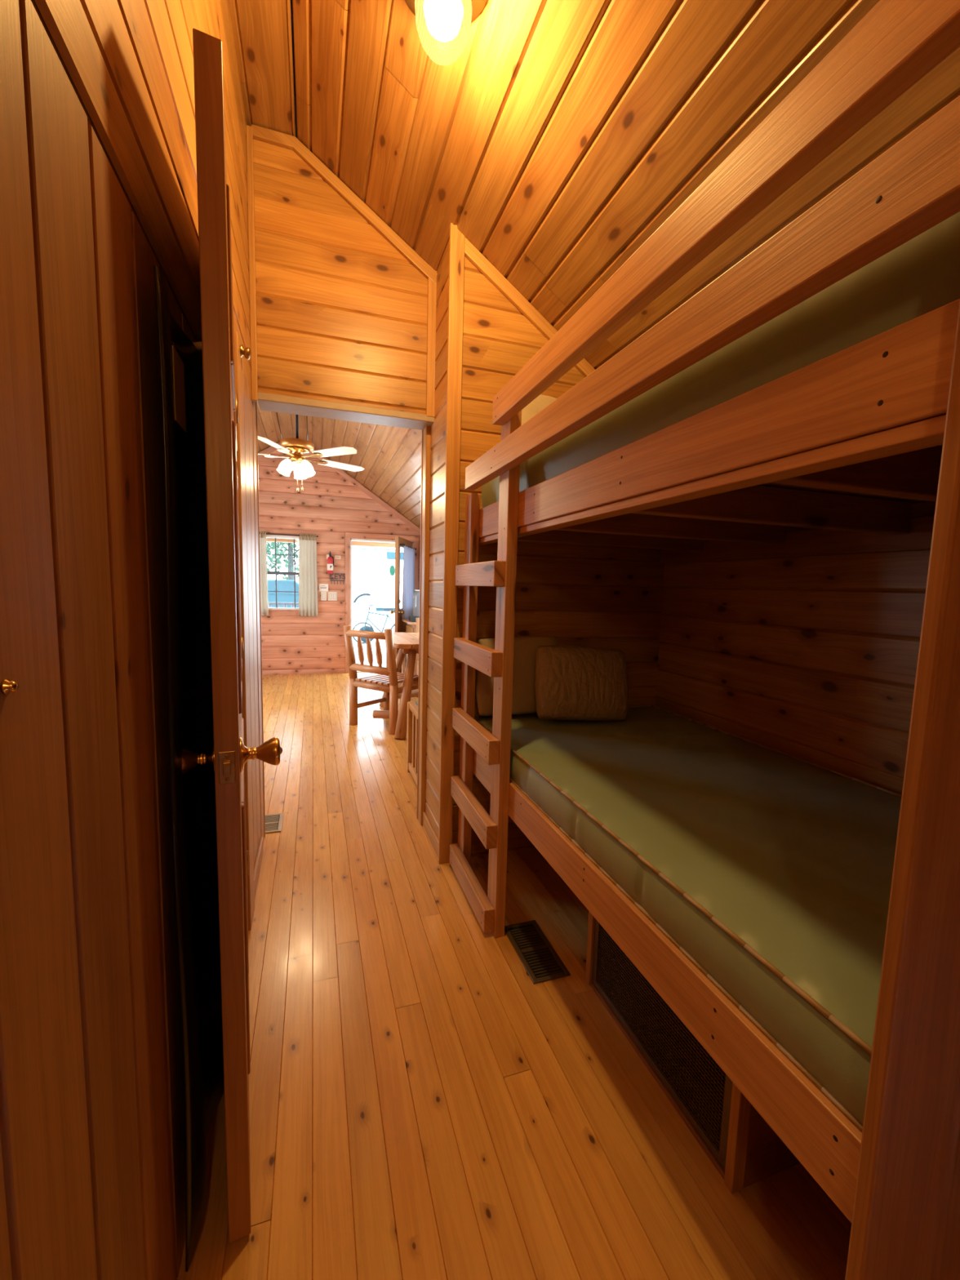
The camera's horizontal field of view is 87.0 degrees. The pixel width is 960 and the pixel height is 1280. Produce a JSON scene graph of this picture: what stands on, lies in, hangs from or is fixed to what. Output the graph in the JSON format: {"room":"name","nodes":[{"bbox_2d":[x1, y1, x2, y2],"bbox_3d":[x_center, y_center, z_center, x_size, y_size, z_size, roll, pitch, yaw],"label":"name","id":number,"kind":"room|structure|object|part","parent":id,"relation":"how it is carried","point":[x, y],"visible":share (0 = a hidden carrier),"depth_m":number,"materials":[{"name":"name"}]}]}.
{"room":"cabin bunk room","nodes":[
{"label":"cabin bunk room","id":0,"kind":"room"},
{"bbox_2d":[0,0,261,1279],"bbox_3d":[-0.529,-0.398,0.741,0.058,3.100,3.055,0,6,-18],"label":"wall","id":1,"kind":"structure","parent":0,"point":[93,1157],"depth_m":0.58,"materials":[{"name":"brown wood"}]},
{"bbox_2d":[0,679,18,694],"bbox_3d":[-0.384,0.038,0.414,0.008,0.013,0.013,0,6,-18],"label":"handle","id":2,"kind":"object","parent":1,"relation":"attached to","point":[7,686],"visible":1,"depth_m":0.41,"materials":[{"name":"gold metal"}]},
{"bbox_2d":[31,0,195,340],"bbox_3d":[-0.425,-0.592,0.449,0.020,0.020,2.480,0,6,-18],"label":"trim","id":3,"kind":"structure","parent":1,"relation":"attached to","point":[88,121],"depth_m":0.61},
{"bbox_2d":[192,341,202,351],"bbox_3d":[-0.567,-0.604,1.037,0.062,0.032,0.026,0,6,-18],"label":"peg","id":4,"kind":"object","parent":1,"relation":"attached to","point":[197,344],"visible":0.09,"depth_m":1.03,"materials":[{"name":"brown wood"}]},
{"bbox_2d":[153,265,224,1271],"bbox_3d":[-0.627,0.245,1.203,0.036,1.700,0.841,0,6,-18],"label":"doorway","id":5,"kind":"object","parent":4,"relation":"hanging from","point":[189,679],"visible":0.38,"depth_m":0.96,"materials":[{"name":"black plastic"}]},
{"bbox_2d":[168,28,282,1243],"bbox_3d":[-0.647,0.072,1.249,0.184,2.030,0.941,-2,7,-29],"label":"door","id":6,"kind":"structure","parent":1,"relation":"in","point":[227,757],"depth_m":0.85,"materials":[{"name":"brown wood"}]},
{"bbox_3d":[-0.505,0.211,0.889,0.073,0.064,0.064,-1,7,-25],"label":"knob","id":7,"kind":"part","parent":6,"relation":"part of","materials":[{"name":"gold metal"}]},
{"bbox_3d":[-0.598,-0.879,1.166,0.038,0.120,0.700,-1,7,-25],"label":"rail","id":8,"kind":"part","parent":6,"relation":"part of","materials":[{"name":"brown wood"}]},
{"bbox_3d":[-0.427,0.216,0.853,0.025,0.056,0.010,-1,7,-25],"label":"latch plate","id":9,"kind":"part","parent":6,"relation":"part of","materials":[{"name":"gold metal"}]},
{"bbox_3d":[-0.519,-0.654,1.007,0.048,0.290,0.300,-1,7,-25],"label":"panel moulding","id":10,"kind":"part","parent":6,"relation":"part of","materials":[{"name":"brown wood"}]},
{"bbox_3d":[-0.608,-0.481,1.208,0.038,0.100,0.700,-1,7,-25],"label":"rail","id":11,"kind":"part","parent":6,"relation":"part of","materials":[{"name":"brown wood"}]},
{"bbox_3d":[-0.688,-0.696,1.367,0.048,0.290,0.300,-1,7,-25],"label":"panel moulding","id":12,"kind":"part","parent":6,"relation":"part of","materials":[{"name":"brown wood"}]},
{"bbox_3d":[-0.532,-0.142,1.061,0.048,0.540,0.300,-1,7,-25],"label":"panel moulding","id":13,"kind":"part","parent":6,"relation":"part of","materials":[{"name":"brown wood"}]},
{"bbox_3d":[-0.701,-0.184,1.421,0.048,0.540,0.300,-1,7,-25],"label":"panel moulding","id":14,"kind":"part","parent":6,"relation":"part of","materials":[{"name":"brown wood"}]},
{"bbox_3d":[-0.626,0.195,1.278,0.038,0.180,0.700,-1,7,-25],"label":"rail","id":15,"kind":"part","parent":6,"relation":"part of","materials":[{"name":"brown wood"}]},
{"bbox_3d":[-0.720,0.552,1.498,0.048,0.580,0.300,-1,7,-25],"label":"panel moulding","id":16,"kind":"part","parent":6,"relation":"part of","materials":[{"name":"brown wood"}]},
{"bbox_3d":[-0.551,0.594,1.138,0.048,0.580,0.300,-1,7,-25],"label":"panel moulding","id":17,"kind":"part","parent":6,"relation":"part of","materials":[{"name":"brown wood"}]},
{"bbox_3d":[-0.646,0.970,1.360,0.038,0.220,0.700,-1,7,-25],"label":"rail","id":18,"kind":"part","parent":6,"relation":"part of","materials":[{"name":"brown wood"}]},
{"bbox_3d":[-0.405,0.208,0.936,0.073,0.064,0.064,-1,7,-25],"label":"knob","id":19,"kind":"part","parent":6,"relation":"part of","materials":[{"name":"gold metal"}]},
{"bbox_2d":[234,331,254,930],"bbox_3d":[-0.823,0.025,1.765,0.018,2.030,0.129,0,6,-18],"label":"trim","id":20,"kind":"structure","parent":1,"relation":"attached to","point":[246,695],"depth_m":1.73,"materials":[{"name":"brown wood"}]},
{"bbox_2d":[240,344,251,359],"bbox_3d":[-0.777,-0.952,1.674,0.038,0.043,0.041,0,6,-18],"label":"peg","id":21,"kind":"object","parent":1,"relation":"attached to","point":[246,353],"visible":0.98,"depth_m":1.66,"materials":[{"name":"gold metal"}]},
{"bbox_2d":[253,836,263,897],"bbox_3d":[-0.937,0.965,2.127,0.012,0.080,0.425,0,6,-18],"label":"baseboard","id":22,"kind":"structure","parent":1,"relation":"attached to","point":[260,849],"depth_m":2.15,"materials":[{"name":"brown wood"}]},
{"bbox_2d":[275,0,307,439],"bbox_3d":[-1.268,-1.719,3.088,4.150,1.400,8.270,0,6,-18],"label":"beam","id":23,"kind":"structure","parent":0,"point":[291,0],"depth_m":1.91,"materials":[{"name":"wood"}]},
{"bbox_2d":[250,125,427,414],"bbox_3d":[-0.585,-1.589,2.252,0.800,1.090,0.097,0,6,-18],"label":"wall","id":24,"kind":"structure","parent":0,"point":[341,313],"depth_m":2.19,"materials":[{"name":"brown wood"}]},
{"bbox_2d":[245,124,257,402],"bbox_3d":[-0.936,-1.530,2.080,0.024,1.050,0.022,0,6,-18],"label":"trim","id":25,"kind":"structure","parent":24,"relation":"attached to","point":[250,157],"depth_m":2.07,"materials":[{"name":"brown wood"}]},
{"bbox_2d":[252,392,435,840],"bbox_3d":[-0.634,-0.064,2.426,0.852,2.080,0.160,0,6,-18],"label":"trim","id":26,"kind":"structure","parent":24,"relation":"attached to","point":[267,402],"depth_m":2.38,"materials":[{"name":"brown wood"}]},
{"bbox_2d":[251,124,437,284],"bbox_3d":[-0.556,-1.839,2.171,0.769,0.453,0.020,0,6,-18],"label":"trim","id":27,"kind":"structure","parent":24,"relation":"attached to","point":[262,134],"depth_m":2.15,"materials":[{"name":"brown wood"}]},
{"bbox_2d":[426,264,436,417],"bbox_3d":[-0.224,-1.377,2.334,0.040,0.670,0.018,0,6,-18],"label":"trim","id":28,"kind":"structure","parent":24,"relation":"attached to","point":[431,312],"depth_m":2.33,"materials":[{"name":"brown wood"}]},
{"bbox_2d":[257,441,420,675],"bbox_3d":[-2.406,-1.083,6.820,3.750,3.140,0.116,0,6,-18],"label":"wall","id":29,"kind":"structure","parent":0,"point":[329,506],"depth_m":6.84,"materials":[{"name":"wood"}]},
{"bbox_2d":[261,608,298,616],"bbox_3d":[-2.601,-0.363,6.774,0.740,0.088,0.050,0,6,-18],"label":"trim","id":30,"kind":"structure","parent":29,"relation":"attached to","point":[271,612],"depth_m":6.75,"materials":[{"name":"wood"}]},
{"bbox_2d":[266,534,298,609],"bbox_3d":[-2.606,-0.893,6.776,0.700,0.980,0.090,0,6,-18],"label":"window","id":31,"kind":"structure","parent":29,"relation":"in","point":[294,538],"depth_m":6.76,"materials":[{"name":"white wood"}]},
{"bbox_2d":[259,532,318,537],"bbox_3d":[-2.619,-1.382,6.625,0.950,0.016,0.063,0,6,-18],"label":"curtain rod","id":32,"kind":"object","parent":29,"relation":"attached to","point":[260,532],"visible":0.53,"depth_m":6.62,"materials":[{"name":"metal"}]},
{"bbox_2d":[259,531,268,615],"bbox_3d":[-2.912,-0.861,6.562,0.298,1.085,0.043,0,6,-18],"label":"curtain","id":33,"kind":"object","parent":32,"relation":"hanging from","point":[263,551],"visible":0.29,"depth_m":6.59,"materials":[{"name":"white fabric"}]},
{"bbox_2d":[298,533,318,616],"bbox_3d":[-2.299,-0.863,6.764,0.248,1.090,0.043,0,6,-18],"label":"curtain","id":34,"kind":"object","parent":32,"relation":"hanging from","point":[308,575],"visible":1,"depth_m":6.76,"materials":[{"name":"white fabric"}]},
{"bbox_2d":[319,583,328,591],"bbox_3d":[-2.130,-0.712,6.888,0.121,0.102,0.013,0,6,-18],"label":"card","id":35,"kind":"object","parent":29,"relation":"attached to","point":[322,587],"visible":1,"depth_m":6.88,"materials":[{"name":"paper"}]},
{"bbox_2d":[320,591,326,600],"bbox_3d":[-2.131,-0.598,6.897,0.073,0.117,0.020,0,6,-18],"label":"switch plate","id":36,"kind":"object","parent":29,"relation":"attached to","point":[323,594],"visible":1,"depth_m":6.89,"materials":[{"name":"beige plastic"}]},
{"bbox_2d":[326,551,333,573],"bbox_3d":[-2.026,-1.047,6.839,0.096,0.300,0.087,5,7,31],"label":"fire extinguisher","id":37,"kind":"object","parent":29,"relation":"attached to","point":[330,558],"visible":1,"depth_m":6.81,"materials":[{"name":"red metal"}]},
{"bbox_2d":[266,537,395,547],"bbox_3d":[-2.791,-1.656,7.798,4.400,0.185,2.080,0,6,-18],"label":"porch roof","id":38,"kind":"structure","parent":29,"relation":"attached to","point":[270,540],"depth_m":8.91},
{"bbox_2d":[328,591,337,600],"bbox_3d":[-2.022,-0.599,6.933,0.117,0.117,0.020,0,6,-18],"label":"switch plate","id":39,"kind":"object","parent":29,"relation":"attached to","point":[332,596],"visible":1,"depth_m":6.93,"materials":[{"name":"beige plastic"}]},
{"bbox_2d":[329,573,345,584],"bbox_3d":[-1.946,-0.835,6.915,0.209,0.148,0.039,0,6,-18],"label":"key rack","id":40,"kind":"object","parent":29,"relation":"attached to","point":[337,580],"visible":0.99,"depth_m":6.92,"materials":[{"name":"metal"}]},
{"bbox_2d":[334,555,341,559],"bbox_3d":[-1.941,-1.129,6.903,0.081,0.047,0.013,0,6,-18],"label":"card","id":41,"kind":"object","parent":29,"relation":"attached to","point":[336,557],"visible":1,"depth_m":6.90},
{"bbox_2d":[257,442,420,533],"bbox_3d":[-2.371,-1.962,6.658,3.610,1.174,0.030,0,6,-18],"label":"trim","id":42,"kind":"structure","parent":29,"relation":"attached to","point":[271,449],"depth_m":6.90,"materials":[{"name":"wood"}]},
{"bbox_2d":[345,532,418,672],"bbox_3d":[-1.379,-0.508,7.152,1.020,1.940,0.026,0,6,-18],"label":"trim","id":43,"kind":"structure","parent":29,"relation":"attached to","point":[348,535],"depth_m":7.00,"materials":[{"name":"pine wood"}]},
{"bbox_2d":[390,536,413,672],"bbox_3d":[-1.036,-0.435,6.876,0.176,1.840,0.840,2,6,5],"label":"door","id":44,"kind":"structure","parent":29,"relation":"in","point":[399,625],"depth_m":6.48,"materials":[{"name":"brown wood"}]},
{"bbox_3d":[-1.047,-0.042,6.917,0.018,0.550,0.620,2,6,5],"label":"panel","id":45,"kind":"part","parent":44,"relation":"part of","materials":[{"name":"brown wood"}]},
{"bbox_3d":[-0.960,-1.249,6.796,0.066,0.027,0.727,2,6,5],"label":"curtain rod","id":46,"kind":"object","parent":44,"relation":"attached to","visible":0},
{"bbox_2d":[401,546,414,621],"bbox_3d":[-0.961,-0.767,6.846,0.034,0.980,0.682,2,6,5],"label":"curtain","id":47,"kind":"object","parent":46,"relation":"hanging from","point":[408,585],"visible":0.93,"depth_m":6.78,"materials":[{"name":"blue fabric"}]},
{"bbox_2d":[425,238,449,838],"bbox_3d":[-0.188,-0.348,2.363,0.037,2.680,0.420,0,6,-18],"label":"wall","id":48,"kind":"structure","parent":0,"point":[437,440],"depth_m":2.34,"materials":[{"name":"brown wood"}]},
{"bbox_2d":[422,811,438,857],"bbox_3d":[-0.238,0.949,2.474,0.011,0.075,0.382,0,6,-18],"label":"trim","id":49,"kind":"structure","parent":48,"relation":"attached to","point":[433,839],"depth_m":2.46,"materials":[{"name":"brown wood"}]},
{"bbox_2d":[176,671,851,1279],"bbox_3d":[-1.218,0.927,3.214,3.680,0.084,7.870,0,6,-18],"label":"floor","id":50,"kind":"structure","parent":0,"point":[421,1108],"depth_m":1.25,"materials":[{"name":"brown wood"}]},
{"bbox_2d":[265,813,283,833],"bbox_3d":[-1.102,0.948,2.608,0.152,0.006,0.210,0,6,-18],"label":"floor vent","id":51,"kind":"object","parent":50,"relation":"in","point":[273,822],"visible":0.58,"depth_m":2.62,"materials":[{"name":"metal"}]},
{"bbox_2d":[342,625,418,734],"bbox_3d":[-0.821,0.314,4.478,0.542,0.890,0.567,5,7,32],"label":"chair","id":52,"kind":"object","parent":50,"relation":"on","point":[386,680],"visible":0.84,"depth_m":4.30,"materials":[{"name":"wood"}]},
{"bbox_3d":[-1.133,0.312,4.423,0.072,0.890,0.143,5,7,32],"label":"post","id":53,"kind":"part","parent":52,"relation":"part of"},
{"bbox_3d":[-0.941,-0.045,4.233,0.470,0.060,0.060,5,7,32],"label":"rail","id":54,"kind":"part","parent":52,"relation":"part of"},
{"bbox_3d":[-0.923,0.249,4.304,0.470,0.064,0.064,5,7,32],"label":"rail","id":55,"kind":"part","parent":52,"relation":"part of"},
{"bbox_3d":[-0.917,0.397,4.337,0.470,0.060,0.060,5,7,32],"label":"seat rail","id":56,"kind":"part","parent":52,"relation":"part of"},
{"bbox_3d":[-0.888,0.522,4.828,0.068,0.400,0.068,5,7,32],"label":"leg","id":57,"kind":"part","parent":52,"relation":"part of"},
{"bbox_3d":[-0.735,0.348,4.176,0.072,0.890,0.143,5,7,32],"label":"post","id":58,"kind":"part","parent":52,"relation":"part of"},
{"bbox_3d":[-0.693,0.366,4.691,0.470,0.060,0.060,5,7,32],"label":"seat rail","id":59,"kind":"part","parent":52,"relation":"part of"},
{"bbox_2d":[373,632,418,739],"bbox_3d":[-0.508,0.368,4.740,1.034,0.781,1.300,0,6,-18],"label":"dining table","id":60,"kind":"object","parent":50,"relation":"on","point":[407,643],"visible":0.27,"depth_m":4.24,"materials":[{"name":"wood"}]},
{"bbox_3d":[-0.868,0.352,5.087,0.367,0.722,0.093,6,7,36],"label":"leg","id":61,"kind":"part","parent":60,"relation":"part of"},
{"bbox_3d":[-0.610,0.451,4.206,0.092,0.721,0.353,3,6,14],"label":"leg","id":62,"kind":"part","parent":60,"relation":"part of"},
{"bbox_2d":[386,631,407,686],"bbox_3d":[-0.979,0.260,6.019,0.260,0.670,0.440,0,6,-18],"label":"wooden bench","id":63,"kind":"object","parent":50,"relation":"on","point":[403,665],"visible":0.08,"depth_m":6.21,"materials":[{"name":"wood"}]},
{"bbox_3d":[-0.940,0.255,6.222,0.040,0.640,0.040,0,6,-18],"label":"leg","id":64,"kind":"part","parent":63,"relation":"part of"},
{"bbox_2d":[402,618,417,675],"bbox_3d":[-0.695,0.153,6.482,0.530,0.800,0.640,0,6,-18],"label":"base cabinet","id":65,"kind":"object","parent":50,"relation":"on","point":[411,627],"visible":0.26,"depth_m":6.20,"materials":[{"name":"brown wood"}]},
{"bbox_3d":[-0.892,-0.020,6.402,0.012,0.310,0.490,0,6,-18],"label":"door","id":66,"kind":"part","parent":65,"relation":"part of","materials":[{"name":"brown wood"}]},
{"bbox_2d":[408,615,419,622],"bbox_3d":[-0.762,-0.264,6.306,0.220,0.062,0.200,0,6,-18],"label":"stand","id":67,"kind":"object","parent":65,"relation":"on","point":[411,618],"visible":0.45,"depth_m":6.20,"materials":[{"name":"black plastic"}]},
{"bbox_2d":[412,589,419,616],"bbox_3d":[-0.762,-0.459,6.285,0.148,0.329,0.148,0,6,-18],"label":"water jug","id":68,"kind":"object","parent":67,"relation":"on","point":[416,593],"visible":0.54,"depth_m":6.22,"materials":[{"name":"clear plastic"}]},
{"bbox_2d":[406,701,417,785],"bbox_3d":[0.116,0.681,3.200,1.030,0.475,0.765,0,6,-18],"label":"daybed","id":69,"kind":"object","parent":50,"relation":"on","point":[412,708],"visible":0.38,"depth_m":3.28,"materials":[{"name":"brown wood"}]},
{"bbox_3d":[-0.461,0.649,3.385,0.050,0.470,0.050,0,6,-18],"label":"post","id":70,"kind":"part","parent":69,"relation":"part of","materials":[{"name":"brown wood"}]},
{"bbox_3d":[-0.354,0.877,3.065,0.040,0.050,0.760,0,6,-18],"label":"rail","id":71,"kind":"part","parent":69,"relation":"part of","materials":[{"name":"brown wood"}]},
{"bbox_3d":[-0.343,0.469,3.022,0.040,0.040,0.760,0,6,-18],"label":"rail","id":72,"kind":"part","parent":69,"relation":"part of","materials":[{"name":"brown wood"}]},
{"bbox_2d":[415,617,419,697],"bbox_3d":[-0.380,0.213,5.559,0.542,0.890,0.567,-1,7,-23],"label":"chair","id":73,"kind":"object","parent":50,"relation":"on","point":[417,619],"visible":0.02,"depth_m":5.62,"materials":[{"name":"wood"}]},
{"bbox_2d":[504,920,570,984],"bbox_3d":[0.188,1.071,1.751,0.131,0.006,0.280,0,6,-18],"label":"floor vent","id":74,"kind":"object","parent":50,"relation":"in","point":[539,961],"visible":0.99,"depth_m":1.73,"materials":[{"name":"metal"}]},
{"bbox_2d":[585,911,799,1193],"bbox_3d":[0.817,0.896,1.440,0.802,0.450,0.602,0,6,-18],"label":"bed base","id":75,"kind":"object","parent":50,"relation":"on","point":[755,1153],"visible":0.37,"depth_m":1.07,"materials":[{"name":"brown wood"}]},
{"bbox_3d":[0.361,0.869,1.592,0.032,0.450,0.025,0,6,-18],"label":"corner post","id":76,"kind":"part","parent":75,"relation":"part of","materials":[{"name":"brown wood"}]},
{"bbox_2d":[591,919,732,1170],"bbox_3d":[0.464,0.903,1.323,0.041,0.410,0.550,0,6,-18],"label":"grille","id":77,"kind":"object","parent":75,"relation":"attached to","point":[706,1085],"visible":0.5,"depth_m":1.26,"materials":[{"name":"metal"}]},
{"bbox_3d":[0.542,0.930,1.046,0.032,0.450,0.022,0,6,-18],"label":"corner post","id":78,"kind":"part","parent":75,"relation":"part of","materials":[{"name":"brown wood"}]},
{"bbox_3d":[0.923,0.927,1.170,0.770,0.450,0.018,0,6,-18],"label":"panel","id":79,"kind":"part","parent":75,"relation":"part of","materials":[{"name":"brown wood"}]},
{"bbox_2d":[448,0,959,1222],"bbox_3d":[0.666,0.173,1.508,1.072,1.866,1.795,0,6,-18],"label":"bunk bed","id":80,"kind":"object","parent":50,"relation":"on","point":[842,446],"visible":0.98,"depth_m":0.83,"materials":[{"name":"brown wood"}]},
{"bbox_3d":[-0.050,0.211,2.155,0.038,1.620,0.085,0,6,-18],"label":"ladder post","id":81,"kind":"part","parent":80,"relation":"part of","materials":[{"name":"brown wood"}]},
{"bbox_3d":[0.080,0.134,1.755,0.039,1.862,0.089,0,6,-18],"label":"ladder post","id":82,"kind":"part","parent":80,"relation":"part of","materials":[{"name":"brown wood"}]},
{"bbox_3d":[0.225,0.594,1.448,0.039,0.116,1.723,0,6,-18],"label":"rail","id":83,"kind":"part","parent":80,"relation":"part of","materials":[{"name":"brown wood"}]},
{"bbox_2d":[474,705,902,1132],"bbox_3d":[0.674,0.471,1.573,0.953,0.127,1.721,0,6,-18],"label":"mattress","id":84,"kind":"object","parent":80,"relation":"on","point":[771,870],"visible":0.76,"depth_m":1.10,"materials":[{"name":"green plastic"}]},
{"bbox_2d":[475,636,556,715],"bbox_3d":[0.167,0.153,2.201,0.396,0.332,0.132,0,6,-15],"label":"pillow","id":85,"kind":"object","parent":84,"relation":"on","point":[523,700],"visible":0.47,"depth_m":2.16,"materials":[{"name":"beige fabric"}]},
{"bbox_2d":[534,645,628,720],"bbox_3d":[0.430,0.183,2.136,0.416,0.315,0.168,0,6,-12],"label":"pillow","id":86,"kind":"object","parent":84,"relation":"on","point":[572,683],"visible":1,"depth_m":2.08,"materials":[{"name":"beige fabric"}]},
{"bbox_3d":[0.216,-0.542,1.202,0.039,0.084,1.651,0,6,-18],"label":"guard rail","id":87,"kind":"part","parent":80,"relation":"part of","materials":[{"name":"brown wood"}]},
{"bbox_3d":[0.251,-0.392,1.345,0.039,0.113,1.723,0,6,-18],"label":"rail","id":88,"kind":"part","parent":80,"relation":"part of","materials":[{"name":"brown wood"}]},
{"bbox_2d":[481,211,959,507],"bbox_3d":[0.715,-0.553,1.476,0.930,0.214,1.731,0,6,-18],"label":"mattress","id":89,"kind":"object","parent":80,"relation":"on","point":[921,276],"visible":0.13,"depth_m":0.76,"materials":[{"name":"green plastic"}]},
{"bbox_2d":[521,394,556,425],"bbox_3d":[0.240,-0.857,2.015,0.234,0.239,0.123,-1,7,-26],"label":"pillow","id":90,"kind":"object","parent":89,"relation":"on","point":[541,402],"visible":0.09,"depth_m":1.96,"materials":[{"name":"beige fabric"}]},
{"bbox_3d":[0.268,-0.684,1.041,0.039,0.085,1.345,0,6,-18],"label":"guard rail","id":91,"kind":"part","parent":80,"relation":"part of","materials":[{"name":"brown wood"}]},
{"bbox_2d":[452,256,664,856],"bbox_3d":[0.365,-0.338,2.519,1.105,2.657,0.368,0,6,-18],"label":"wall","id":92,"kind":"structure","parent":0,"point":[575,595],"depth_m":2.31,"materials":[{"name":"brown wood"}]},
{"bbox_2d":[438,222,464,863],"bbox_3d":[-0.125,-0.322,2.155,0.060,2.675,0.020,0,6,-18],"label":"trim","id":93,"kind":"structure","parent":92,"relation":"attached to","point":[456,242],"depth_m":2.13,"materials":[{"name":"brown wood"}]},
{"bbox_2d":[464,237,595,377],"bbox_3d":[0.432,-1.234,2.235,1.062,0.767,0.020,0,6,-18],"label":"trim","id":94,"kind":"structure","parent":92,"relation":"attached to","point":[472,253],"depth_m":2.11,"materials":[{"name":"brown wood"}]},
{"bbox_2d":[228,0,959,528],"bbox_3d":[-1.191,-1.601,2.990,3.833,1.213,7.970,0,6,-18],"label":"ceiling","id":95,"kind":"structure","parent":0,"point":[557,137],"depth_m":1.53,"materials":[{"name":"brown wood"}]},
{"bbox_2d":[257,414,364,491],"bbox_3d":[-1.473,-1.730,4.009,1.135,1.100,1.128,0,6,-18],"label":"ceiling fan","id":96,"kind":"object","parent":95,"relation":"hanging from","point":[297,446],"visible":0.96,"depth_m":3.96,"materials":[{"name":"metal"}]},
{"bbox_3d":[-1.515,-1.419,3.634,0.120,0.029,0.410,2,6,7],"label":"fan blade","id":97,"kind":"part","parent":96,"relation":"part of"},
{"bbox_3d":[-1.532,-1.356,3.962,0.114,0.133,0.105,0,6,-18],"label":"lamp shade","id":98,"kind":"part","parent":96,"relation":"part of","materials":[{"name":"beige"}]},
{"bbox_3d":[-1.438,-1.921,3.968,0.022,0.710,0.022,0,6,-18],"label":"down rod","id":99,"kind":"part","parent":96,"relation":"part of","materials":[{"name":"metal"}]},
{"bbox_3d":[-1.445,-1.297,4.005,0.018,0.240,0.018,0,6,-18],"label":"pull chain","id":100,"kind":"part","parent":96,"relation":"part of","materials":[{"name":"gold metal"}]},
{"bbox_3d":[-1.465,-1.371,4.127,0.102,0.133,0.116,0,6,-18],"label":"lamp shade","id":101,"kind":"part","parent":96,"relation":"part of","materials":[{"name":"beige"}]},
{"bbox_3d":[-1.357,-1.354,3.988,0.112,0.133,0.110,0,6,-18],"label":"lamp shade","id":102,"kind":"part","parent":96,"relation":"part of","materials":[{"name":"beige"}]},
{"bbox_3d":[-1.104,-1.429,3.838,0.410,0.029,0.120,4,7,25],"label":"fan blade","id":103,"kind":"part","parent":96,"relation":"part of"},
{"bbox_3d":[-1.172,-1.478,4.289,0.120,0.029,0.410,7,8,43],"label":"fan blade","id":104,"kind":"part","parent":96,"relation":"part of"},
{"bbox_2d":[404,0,486,31],"bbox_3d":[-0.089,-1.587,1.253,0.228,0.256,0.226,0,6,-18],"label":"ceiling lamp","id":105,"kind":"object","parent":95,"relation":"attached to","point":[440,15],"visible":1,"depth_m":1.31,"materials":[{"name":"white glass"}]},
{"bbox_2d":[655,501,936,795],"bbox_3d":[0.569,-0.105,3.687,0.088,1.960,7.870,0,6,-18],"label":"wall","id":106,"kind":"structure","parent":0,"point":[812,659],"depth_m":1.78,"materials":[{"name":"brown wood"}]},
{"bbox_2d":[924,1015,959,1279],"bbox_3d":[0.999,-0.112,0.703,1.050,2.617,0.025,0,6,-18],"label":"wall","id":107,"kind":"structure","parent":0,"point":[943,1257],"depth_m":0.66,"materials":[{"name":"brown wood"}]},
{"bbox_2d":[844,301,959,1279],"bbox_3d":[0.539,-0.099,0.547,0.123,2.600,0.019,0,6,-18],"label":"bunk bed post","id":108,"kind":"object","parent":107,"relation":"attached to","point":[917,1014],"depth_m":0.58,"materials":[{"name":"brown wood"}]},
{"label":"outside","id":109,"kind":"structure","parent":0,"visible":0},
{"bbox_2d":[351,609,394,653],"bbox_3d":[-10.576,-1.989,32.083,60.000,0.460,52.400,0,6,-18],"label":"ground","id":110,"kind":"structure","parent":109,"point":[357,615],"depth_m":18.70,"materials":[{"name":"white"}]},
{"bbox_2d":[266,541,288,564],"bbox_3d":[-10.477,-5.274,21.326,5.761,8.316,5.903,0,6,-18],"label":"tree","id":111,"kind":"object","parent":110,"relation":"on","point":[273,544],"visible":0.02,"depth_m":22.19,"materials":[{"name":"green plant"}]},
{"bbox_2d":[266,541,298,579],"bbox_3d":[-10.753,-5.822,28.633,4.576,7.870,4.574,0,6,-18],"label":"tree","id":112,"kind":"object","parent":110,"relation":"on","point":[290,561],"visible":0.12,"depth_m":28.57,"materials":[{"name":"green plant"}]},
{"bbox_2d":[267,579,298,607],"bbox_3d":[-6.925,-1.284,16.919,4.245,1.476,1.660,0,6,-18],"label":"parked car","id":113,"kind":"object","parent":110,"relation":"on","point":[282,584],"visible":0.04,"depth_m":16.26,"materials":[{"name":"blue paint"}]},
{"bbox_2d":[354,653,386,664],"bbox_3d":[-2.825,0.432,7.955,4.200,0.148,1.950,0,6,-18],"label":"floor","id":114,"kind":"structure","parent":110,"relation":"on","point":[384,655],"depth_m":8.49,"materials":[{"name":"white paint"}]},
{"bbox_2d":[268,602,298,607],"bbox_3d":[-3.813,-0.235,8.459,2.650,0.800,0.060,0,6,-18],"label":"porch railing","id":115,"kind":"object","parent":114,"relation":"on","point":[285,604],"visible":0.04,"depth_m":8.55,"materials":[{"name":"wood"}]},
{"bbox_3d":[-3.803,-0.613,8.419,2.650,0.040,0.060,0,6,-18],"label":"rail","id":116,"kind":"part","parent":115,"relation":"part of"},
{"bbox_2d":[367,663,386,667],"bbox_3d":[-1.539,0.412,7.694,0.680,0.011,0.500,0,6,-18],"label":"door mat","id":117,"kind":"object","parent":114,"relation":"on","point":[384,664],"visible":0.04,"depth_m":7.81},
{"bbox_2d":[352,604,394,644],"bbox_3d":[-2.306,-0.369,11.907,1.384,0.920,0.445,0,6,-18],"label":"bicycle","id":118,"kind":"object","parent":110,"relation":"on","point":[370,606],"visible":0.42,"depth_m":11.83,"materials":[{"name":"metal"}]},
{"bbox_3d":[-2.307,-0.407,11.902,0.895,0.508,0.032,0,6,-18],"label":"frame","id":119,"kind":"part","parent":118,"relation":"part of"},
{"bbox_2d":[351,545,403,642],"bbox_3d":[-0.828,-1.754,13.906,6.250,3.360,2.450,0,6,-18],"label":"trailer","id":120,"kind":"object","parent":110,"relation":"on","point":[373,568],"visible":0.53,"depth_m":12.23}
]}

